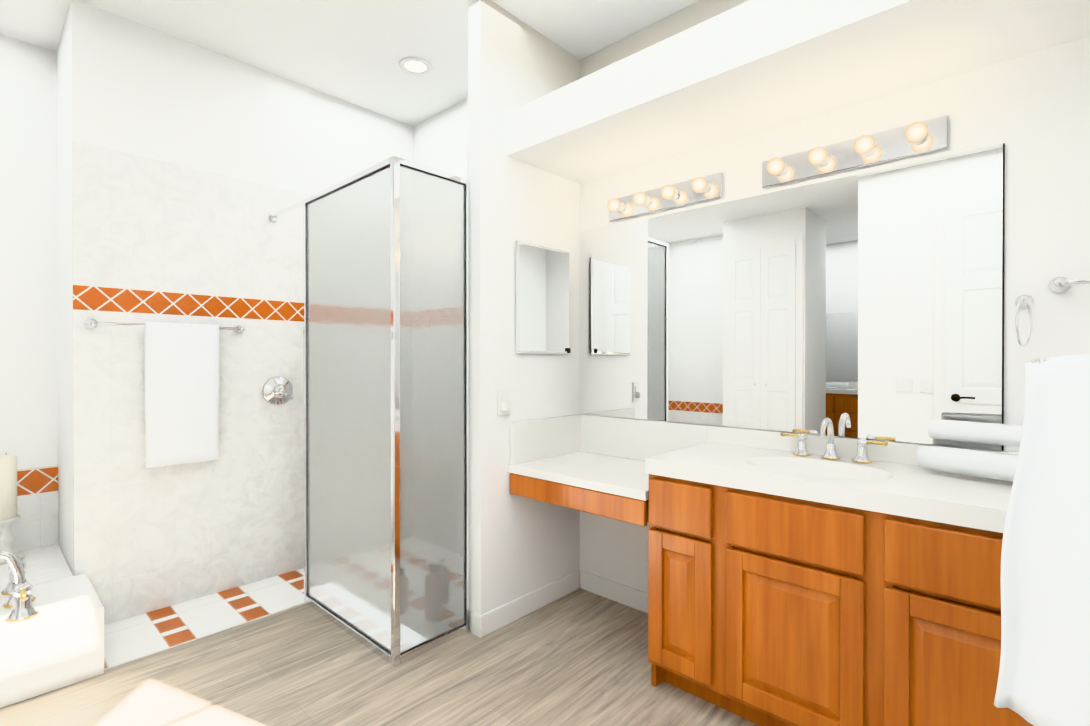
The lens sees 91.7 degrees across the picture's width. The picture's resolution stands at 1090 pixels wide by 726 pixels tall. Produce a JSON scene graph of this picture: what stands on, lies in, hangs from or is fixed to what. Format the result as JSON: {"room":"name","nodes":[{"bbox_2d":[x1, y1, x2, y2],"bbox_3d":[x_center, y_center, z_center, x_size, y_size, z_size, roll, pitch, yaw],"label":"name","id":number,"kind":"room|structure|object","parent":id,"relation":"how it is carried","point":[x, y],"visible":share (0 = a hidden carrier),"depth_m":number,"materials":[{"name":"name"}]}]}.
{"room":"bathroom","nodes":[
{"label":"bathroom","id":0,"kind":"room"},
{"bbox_2d":[0,34,58,551],"bbox_3d":[-3.475,-0.203,1.884,0.220,2.810,2.550,0,0,43],"label":"wall","id":1,"kind":"structure","parent":0,"point":[28,286],"depth_m":2.67,"materials":[{"name":"white paint"}]},
{"bbox_2d":[0,466,57,551],"bbox_3d":[-3.341,0.739,1.865,0.010,0.405,2.398,0,0,43],"label":"wall tile","id":2,"kind":"structure","parent":1,"relation":"attached to","point":[35,525],"depth_m":2.68,"materials":[{"name":"white tile"}]},
{"bbox_2d":[57,0,412,575],"bbox_3d":[-1.797,-0.210,3.261,0.820,2.810,1.750,0,0,43],"label":"wall","id":3,"kind":"structure","parent":0,"point":[125,85],"depth_m":2.66,"materials":[{"name":"white paint"}]},
{"bbox_2d":[72,140,310,624],"bbox_3d":[-1.492,0.106,2.981,0.010,2.180,1.750,0,0,43],"label":"shower wall tile","id":4,"kind":"structure","parent":3,"relation":"attached to","point":[154,240],"depth_m":2.63,"materials":[{"name":"white tile"}]},
{"bbox_2d":[84,319,244,467],"bbox_3d":[-1.806,0.144,2.570,0.083,0.689,0.648,0,0,43],"label":"towel bar","id":5,"kind":"object","parent":4,"relation":"attached to","point":[181,370],"visible":1,"depth_m":2.56,"materials":[{"name":"white fabric"}]},
{"bbox_2d":[262,376,293,404],"bbox_3d":[-1.471,0.156,2.940,0.075,0.164,0.164,0,0,43],"label":"shower valve","id":6,"kind":"object","parent":4,"relation":"attached to","point":[277,390],"visible":1,"depth_m":2.94,"materials":[{"name":"silver metal"}]},
{"bbox_2d":[0,0,698,126],"bbox_3d":[-1.418,-1.601,0.252,5.450,0.001,6.450,0,0,43],"label":"ceiling","id":7,"kind":"structure","parent":0,"point":[355,52],"depth_m":2.57,"materials":[{"name":"white paint"}]},
{"bbox_2d":[399,57,431,75],"bbox_3d":[-0.703,-1.608,2.873,0.176,0.009,0.176,0,0,43],"label":"recessed light","id":8,"kind":"object","parent":7,"relation":"in","point":[414,66],"visible":1,"depth_m":2.87,"materials":[{"name":"white"}]},
{"bbox_2d":[0,587,759,725],"bbox_3d":[-1.418,1.234,0.265,5.450,0.050,6.450,0,0,43],"label":"floor","id":9,"kind":"structure","parent":0,"point":[578,657],"depth_m":1.98,"materials":[{"name":"brown wood"}]},
{"bbox_2d":[0,544,103,707],"bbox_3d":[-2.921,1.073,1.516,1.078,0.260,2.428,0,0,43],"label":"tub deck","id":10,"kind":"object","parent":9,"relation":"on","point":[56,642],"visible":0.98,"depth_m":1.98,"materials":[{"name":"tile"}]},
{"bbox_2d":[0,455,24,564],"bbox_3d":[-2.559,0.682,2.513,0.124,0.512,0.124,0,0,43],"label":"candle holder","id":11,"kind":"object","parent":10,"relation":"on","point":[9,516],"visible":0.92,"depth_m":2.50,"materials":[{"name":"beige wax"}]},
{"bbox_2d":[0,550,39,622],"bbox_3d":[-2.101,0.826,2.022,0.556,0.228,0.223,0,0,43],"label":"tub filler","id":12,"kind":"object","parent":10,"relation":"on","point":[18,590],"visible":1,"depth_m":1.99,"materials":[{"name":"silver metal"}]},
{"bbox_2d":[104,568,305,669],"bbox_3d":[-1.019,1.196,2.574,1.244,0.004,1.695,0,0,43],"label":"floor","id":13,"kind":"structure","parent":9,"relation":"on","point":[130,639],"depth_m":2.48,"materials":[{"name":"white tile"}]},
{"bbox_2d":[269,156,469,666],"bbox_3d":[-0.930,0.185,2.646,1.265,2.026,0.389,0,0,43],"label":"glass shower enclosure","id":14,"kind":"object","parent":13,"relation":"on","point":[386,323],"visible":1,"depth_m":2.26,"materials":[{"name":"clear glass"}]},
{"bbox_2d":[508,414,1033,725],"bbox_3d":[0.723,0.739,1.972,1.942,0.925,0.527,0,0,43],"label":"bathroom vanity","id":15,"kind":"object","parent":9,"relation":"on","point":[786,587],"depth_m":1.62,"materials":[{"name":"brown wood"}]},
{"bbox_2d":[781,418,887,462],"bbox_3d":[1.013,0.271,1.895,0.351,0.152,0.149,0,0,43],"label":"vanity faucet","id":16,"kind":"object","parent":15,"relation":"on","point":[861,456],"visible":1,"depth_m":1.91,"materials":[{"name":"silver metal"}]},
{"bbox_2d":[917,445,1017,481],"bbox_3d":[1.287,0.298,1.564,0.076,0.080,0.300,0,0,-35],"label":"rolled towel","id":17,"kind":"object","parent":15,"relation":"on","point":[992,465],"visible":0.6,"depth_m":1.56,"materials":[{"name":"white fabric"}]},
{"bbox_2d":[928,419,1021,446],"bbox_3d":[1.302,0.207,1.564,0.061,0.064,0.270,0,0,-37],"label":"rolled towel","id":18,"kind":"object","parent":17,"relation":"on","point":[988,433],"visible":0.88,"depth_m":1.56,"materials":[{"name":"white fabric"}]},
{"bbox_2d":[413,98,467,178],"bbox_3d":[-0.604,-0.212,3.623,2.084,2.810,0.400,0,0,43],"label":"wall","id":19,"kind":"structure","parent":0,"point":[440,140],"depth_m":3.37,"materials":[{"name":"white paint"}]},
{"bbox_2d":[468,0,579,630],"bbox_3d":[-0.079,-0.207,2.595,0.081,2.810,0.690,0,0,43],"label":"wall","id":20,"kind":"structure","parent":0,"point":[520,546],"depth_m":2.43,"materials":[{"name":"white paint"}]},
{"bbox_2d":[497,389,510,415],"bbox_3d":[-0.178,0.179,2.399,0.038,0.120,0.075,0,0,43],"label":"outlet","id":21,"kind":"object","parent":20,"relation":"attached to","point":[503,405],"visible":1,"depth_m":2.39,"materials":[{"name":"white plastic"}]},
{"bbox_2d":[472,570,578,637],"bbox_3d":[-0.057,1.151,2.573,0.040,0.095,0.702,0,0,43],"label":"baseboard","id":22,"kind":"structure","parent":20,"relation":"attached to","point":[486,623],"depth_m":2.50,"materials":[{"name":"white wood"}]},
{"bbox_2d":[481,0,579,139],"bbox_3d":[-0.049,-1.317,2.562,0.002,0.590,0.685,0,0,43],"label":"wall","id":23,"kind":"structure","parent":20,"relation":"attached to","point":[522,63],"depth_m":2.45,"materials":[{"name":"paint"}]},
{"bbox_2d":[516,240,570,353],"bbox_3d":[0.000,-0.309,2.595,0.030,0.525,0.382,0,0,43],"label":"wall mirror","id":24,"kind":"object","parent":20,"relation":"attached to","point":[542,299],"visible":0.96,"depth_m":2.57,"materials":[{"name":"white"}]},
{"bbox_2d":[579,36,1089,592],"bbox_3d":[1.446,-0.203,1.825,3.366,2.810,0.262,0,0,43],"label":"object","id":25,"kind":"structure","parent":0,"point":[868,305],"depth_m":1.93,"materials":[{"name":"white paint"}]},
{"bbox_2d":[580,0,749,78],"bbox_3d":[1.319,-1.375,1.769,3.083,0.465,0.002,0,0,43],"label":"wall","id":26,"kind":"structure","parent":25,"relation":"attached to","point":[687,17],"depth_m":2.50,"materials":[{"name":"paint"}]},
{"bbox_2d":[608,172,722,221],"bbox_3d":[0.514,-0.766,2.438,0.590,0.108,0.110,0,0,43],"label":"vanity light","id":27,"kind":"object","parent":25,"relation":"attached to","point":[693,191],"visible":1,"depth_m":2.41,"materials":[{"name":"white"}]},
{"bbox_2d":[506,0,1089,183],"bbox_3d":[1.137,-1.043,1.575,3.085,0.193,0.536,0,0,43],"label":"soffit","id":28,"kind":"structure","parent":25,"relation":"attached to","point":[750,67],"depth_m":1.77,"materials":[{"name":"white paint"}]},
{"bbox_2d":[762,115,947,188],"bbox_3d":[1.077,-0.763,1.918,0.603,0.108,0.110,0,0,43],"label":"vanity light","id":29,"kind":"object","parent":25,"relation":"attached to","point":[916,139],"visible":1,"depth_m":1.90,"materials":[{"name":"white"}]},
{"bbox_2d":[1015,294,1033,346],"bbox_3d":[1.414,-0.128,1.561,0.044,0.166,0.184,0,0,43],"label":"towel ring","id":30,"kind":"object","parent":25,"relation":"attached to","point":[1024,301],"visible":0.98,"depth_m":1.57,"materials":[{"name":"silver metal"}]},
{"bbox_2d":[1048,277,1089,292],"bbox_3d":[1.655,-0.232,1.413,0.448,0.048,0.075,0,0,43],"label":"towel rail","id":31,"kind":"object","parent":25,"relation":"attached to","point":[1059,284],"visible":1,"depth_m":1.52,"materials":[{"name":"silver metal"}]},
{"bbox_3d":[1.514,-0.198,0.782,0.150,2.810,1.196,0,0,43],"label":"wall","id":32,"kind":"structure","parent":0,"visible":0},
{"bbox_2d":[994,354,1089,725],"bbox_3d":[1.087,0.353,0.847,0.562,0.758,0.092,0,0,43],"label":"towel","id":33,"kind":"object","parent":32,"relation":"attached to","point":[1044,675],"visible":1,"depth_m":0.97,"materials":[{"name":"white fabric"}]}
]}

